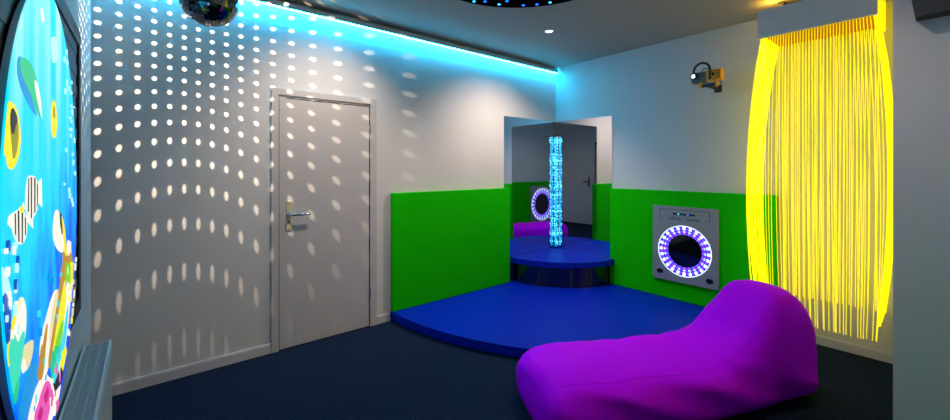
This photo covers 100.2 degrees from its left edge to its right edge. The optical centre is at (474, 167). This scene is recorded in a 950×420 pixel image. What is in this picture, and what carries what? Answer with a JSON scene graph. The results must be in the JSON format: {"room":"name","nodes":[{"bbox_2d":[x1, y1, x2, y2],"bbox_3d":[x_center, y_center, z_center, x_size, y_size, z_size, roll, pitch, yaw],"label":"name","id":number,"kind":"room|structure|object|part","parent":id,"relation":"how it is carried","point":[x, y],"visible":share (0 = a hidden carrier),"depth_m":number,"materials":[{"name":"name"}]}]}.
{"room":"sensory room","nodes":[
{"label":"sensory room","id":0,"kind":"room"},
{"bbox_2d":[55,0,90,419],"bbox_3d":[-1.165,0.050,0.917,0.120,2.700,3.720,0,0,-40],"label":"wall","id":1,"kind":"structure","parent":0,"point":[80,10],"depth_m":2.09,"materials":[{"name":"white paint"}]},
{"bbox_2d":[0,0,76,419],"bbox_3d":[-1.269,0.130,1.182,0.023,1.290,1.100,0,0,-40],"label":"projected fish image","id":2,"kind":"object","parent":1,"relation":"attached to","point":[38,183],"visible":1,"depth_m":1.01,"materials":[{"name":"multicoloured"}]},
{"bbox_3d":[-1.272,0.130,1.180,0.014,1.258,1.072,0,0,-40],"label":"backing frame","id":3,"kind":"part","parent":2,"relation":"part of","materials":[{"name":"multicoloured"}]},
{"bbox_2d":[0,0,83,419],"bbox_3d":[-1.333,0.035,1.233,0.026,1.330,1.700,0,0,-40],"label":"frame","id":4,"kind":"structure","parent":1,"relation":"in","point":[72,34],"depth_m":1.75,"materials":[{"name":"black paint"}]},
{"bbox_3d":[-1.333,0.681,1.233,0.026,0.038,1.700,0,0,-40],"label":"sill","id":5,"kind":"part","parent":4,"relation":"part of","materials":[{"name":"grey paint"}]},
{"bbox_2d":[58,340,111,419],"bbox_3d":[-1.367,1.148,1.347,0.118,0.504,1.800,0,0,-40],"label":"radiator","id":6,"kind":"object","parent":1,"relation":"attached to","point":[89,395],"visible":1,"depth_m":1.68,"materials":[{"name":"grey metal"}]},
{"bbox_3d":[-1.938,1.120,2.039,0.085,0.440,0.006,0,0,-40],"label":"panel","id":7,"kind":"part","parent":6,"relation":"part of","materials":[{"name":"grey metal"}]},
{"bbox_2d":[91,0,555,383],"bbox_3d":[-0.665,0.050,3.829,4.610,2.700,0.120,0,0,-40],"label":"wall","id":8,"kind":"structure","parent":0,"point":[181,106],"depth_m":2.81,"materials":[{"name":"white paint"}]},
{"bbox_2d":[112,343,270,395],"bbox_3d":[-1.924,1.365,2.695,0.985,0.070,0.016,0,0,-40],"label":"baseboard","id":9,"kind":"structure","parent":8,"relation":"attached to","point":[133,384],"depth_m":2.67,"materials":[{"name":"grey paint"}]},
{"bbox_2d":[271,87,376,352],"bbox_3d":[-1.194,0.395,3.256,0.855,2.010,0.086,0,0,-40],"label":"door","id":10,"kind":"structure","parent":8,"relation":"in","point":[324,153],"depth_m":3.25,"materials":[{"name":"grey paint"}]},
{"bbox_3d":[-1.444,0.370,3.080,0.040,0.230,0.008,0,0,-40],"label":"handle plate","id":11,"kind":"part","parent":10,"relation":"part of","materials":[{"name":"beige"}]},
{"bbox_3d":[-1.371,0.360,3.096,0.160,0.028,0.066,0,0,-40],"label":"lever","id":12,"kind":"part","parent":10,"relation":"part of","materials":[{"name":"silver metal"}]},
{"bbox_2d":[377,313,389,323],"bbox_3d":[-0.834,1.365,3.600,0.130,0.070,0.016,0,0,-40],"label":"baseboard","id":13,"kind":"structure","parent":8,"relation":"attached to","point":[382,318],"depth_m":3.60,"materials":[{"name":"grey paint"}]},
{"bbox_2d":[248,0,557,73],"bbox_3d":[-0.609,-1.246,3.760,4.330,0.053,0.055,0,0,-40],"label":"strip light","id":14,"kind":"object","parent":8,"relation":"attached to","point":[281,4],"visible":1,"depth_m":3.60,"materials":[{"name":"blue"}]},
{"bbox_2d":[391,188,509,311],"bbox_3d":[-0.186,0.772,4.112,1.500,1.084,0.043,0,0,-40],"label":"pad","id":15,"kind":"object","parent":8,"relation":"attached to","point":[450,243],"visible":1,"depth_m":4.01,"materials":[{"name":"green plastic"}]},
{"bbox_2d":[504,116,555,279],"bbox_3d":[0.694,0.356,4.875,0.939,1.913,0.005,0,0,-40],"label":"mirror","id":16,"kind":"object","parent":8,"relation":"attached to","point":[529,154],"visible":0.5,"depth_m":4.86,"materials":[{"name":"silver mirror"}]},
{"bbox_2d":[112,320,892,419],"bbox_3d":[0.523,1.450,2.398,4.610,0.100,3.840,0,0,-40],"label":"floor","id":17,"kind":"structure","parent":0,"point":[389,370],"depth_m":2.51,"materials":[{"name":"blue carpet"}]},
{"bbox_2d":[390,280,704,358],"bbox_3d":[0.898,1.357,3.498,2.385,0.085,2.385,0,0,-40],"label":"platform","id":18,"kind":"object","parent":17,"relation":"on","point":[512,318],"visible":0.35,"depth_m":3.52,"materials":[{"name":"blue plastic"}]},
{"bbox_2d":[510,248,613,287],"bbox_3d":[0.996,1.171,4.559,0.865,0.285,0.865,0,0,-40],"label":"bench","id":19,"kind":"object","parent":18,"relation":"on","point":[552,267],"visible":0.98,"depth_m":4.43,"materials":[{"name":"blue plastic"}]},
{"bbox_3d":[0.507,1.202,4.577,0.028,0.224,0.006,0,0,43],"label":"post","id":20,"kind":"part","parent":19,"relation":"part of","materials":[{"name":"grey metal"}]},
{"bbox_3d":[0.709,1.202,4.440,0.028,0.224,0.006,0,0,25],"label":"post","id":21,"kind":"part","parent":19,"relation":"part of","materials":[{"name":"grey metal"}]},
{"bbox_2d":[547,134,558,247],"bbox_3d":[0.994,0.293,5.075,0.205,1.470,0.070,0,0,-40],"label":"tube","id":22,"kind":"object","parent":19,"relation":"on","point":[556,139],"visible":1,"depth_m":5.11,"materials":[{"name":"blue plastic"}]},
{"bbox_3d":[1.000,1.202,4.603,0.800,0.225,0.800,0,0,-40],"label":"panel","id":23,"kind":"part","parent":19,"relation":"part of","materials":[{"name":"black plastic"}]},
{"bbox_3d":[1.062,1.202,4.363,0.028,0.224,0.006,0,0,-1],"label":"post","id":24,"kind":"part","parent":19,"relation":"part of","materials":[{"name":"grey metal"}]},
{"bbox_3d":[1.283,1.202,4.397,0.028,0.224,0.006,0,0,-17],"label":"post","id":25,"kind":"part","parent":19,"relation":"part of","materials":[{"name":"grey metal"}]},
{"bbox_3d":[1.480,1.202,4.487,0.028,0.224,0.006,0,0,-32],"label":"post","id":26,"kind":"part","parent":19,"relation":"part of","materials":[{"name":"grey metal"}]},
{"bbox_2d":[516,280,818,419],"bbox_3d":[1.165,1.061,2.403,1.800,0.676,0.684,0,0,-13],"label":"lounger","id":27,"kind":"object","parent":17,"relation":"on","point":[752,347],"visible":1,"depth_m":2.25,"materials":[{"name":"purple fabric"}]},
{"bbox_2d":[285,0,801,67],"bbox_3d":[0.523,-1.350,2.398,4.610,0.100,3.840,0,0,-40],"label":"ceiling","id":28,"kind":"structure","parent":0,"point":[584,30],"depth_m":3.52,"materials":[{"name":"grey paint"}]},
{"bbox_2d":[178,0,238,26],"bbox_3d":[-1.363,-1.016,2.034,0.263,0.569,0.262,0,0,-40],"label":"ball","id":29,"kind":"object","parent":28,"relation":"hanging from","point":[211,13],"visible":1,"depth_m":1.98,"materials":[{"name":"silver metal"}]},
{"bbox_2d":[461,0,571,7],"bbox_3d":[0.320,-1.290,2.463,1.460,0.020,1.460,0,0,-40],"label":"ceiling panel","id":30,"kind":"object","parent":28,"relation":"attached to","point":[493,3],"visible":1,"depth_m":3.09,"materials":[{"name":"black fabric"}]},
{"bbox_2d":[544,29,553,32],"bbox_3d":[0.703,-1.297,3.770,0.100,0.006,0.100,0,0,-40],"label":"recessed light","id":31,"kind":"object","parent":28,"relation":"in","point":[547,30],"visible":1,"depth_m":3.77,"materials":[{"name":"silver metal"}]},
{"bbox_2d":[746,0,892,341],"bbox_3d":[2.557,-0.086,2.973,0.506,2.429,0.807,0,0,-40],"label":"curtain","id":32,"kind":"object","parent":28,"relation":"hanging from","point":[802,21],"visible":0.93,"depth_m":2.87,"materials":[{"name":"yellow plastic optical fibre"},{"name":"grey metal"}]},
{"bbox_3d":[2.779,-1.095,2.723,0.483,0.210,0.016,0,0,-40],"label":"glowing panel","id":33,"kind":"part","parent":32,"relation":"part of","materials":[{"name":"yellow plastic"}]},
{"bbox_2d":[556,0,892,353],"bbox_3d":[2.288,0.050,3.787,0.120,2.700,3.720,0,0,-40],"label":"wall","id":34,"kind":"structure","parent":0,"point":[669,133],"depth_m":3.48,"materials":[{"name":"white paint"}]},
{"bbox_2d":[556,116,611,257],"bbox_3d":[1.313,0.356,4.861,0.005,1.913,0.808,0,0,-40],"label":"mirror","id":35,"kind":"object","parent":34,"relation":"attached to","point":[585,145],"visible":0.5,"depth_m":4.81,"materials":[{"name":"silver mirror"}]},
{"bbox_2d":[610,188,777,306],"bbox_3d":[2.050,0.772,3.940,0.049,1.084,1.550,0,0,-40],"label":"pad","id":36,"kind":"object","parent":34,"relation":"attached to","point":[631,210],"visible":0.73,"depth_m":3.98,"materials":[{"name":"green plastic"}]},
{"bbox_2d":[653,205,718,290],"bbox_3d":[2.045,0.755,3.884,0.028,0.745,0.610,0,0,-40],"label":"panel","id":37,"kind":"object","parent":36,"relation":"attached to","point":[685,239],"visible":1,"depth_m":3.87,"materials":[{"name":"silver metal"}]},
{"bbox_3d":[2.055,0.815,3.892,0.001,0.500,0.500,0,0,-40],"label":"dark glass","id":38,"kind":"part","parent":37,"relation":"part of","materials":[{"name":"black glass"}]},
{"bbox_2d":[691,62,723,92],"bbox_3d":[2.143,-0.820,3.585,0.360,0.230,0.240,0,0,-40],"label":"projector","id":39,"kind":"object","parent":34,"relation":"attached to","point":[716,75],"visible":1,"depth_m":3.50,"materials":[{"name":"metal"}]},
{"bbox_3d":[2.057,-0.730,3.490,0.005,0.034,0.110,0,0,-40],"label":"mounting plate","id":40,"kind":"part","parent":39,"relation":"part of","materials":[{"name":"grey metal"}]},
{"bbox_3d":[2.156,-0.740,3.612,0.304,0.070,0.060,0,0,-40],"label":"wall arm","id":41,"kind":"part","parent":39,"relation":"part of","materials":[{"name":"grey metal"}]},
{"bbox_2d":[816,335,892,363],"bbox_3d":[2.803,1.365,3.064,0.012,0.070,0.730,0,0,-40],"label":"baseboard","id":42,"kind":"structure","parent":34,"relation":"attached to","point":[883,356],"depth_m":2.98,"materials":[{"name":"grey paint"}]},
{"bbox_2d":[893,0,949,419],"bbox_3d":[2.738,0.050,2.213,1.200,2.700,0.484,0,0,-40],"label":"wall","id":43,"kind":"structure","parent":0,"point":[921,49],"depth_m":1.94,"materials":[{"name":"white paint"}]},
{"bbox_2d":[911,0,949,21],"bbox_3d":[2.246,-0.845,1.785,0.102,0.250,0.425,0,0,-40],"label":"ventilation unit","id":44,"kind":"object","parent":43,"relation":"attached to","point":[923,9],"visible":1,"depth_m":1.86,"materials":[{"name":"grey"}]}
]}

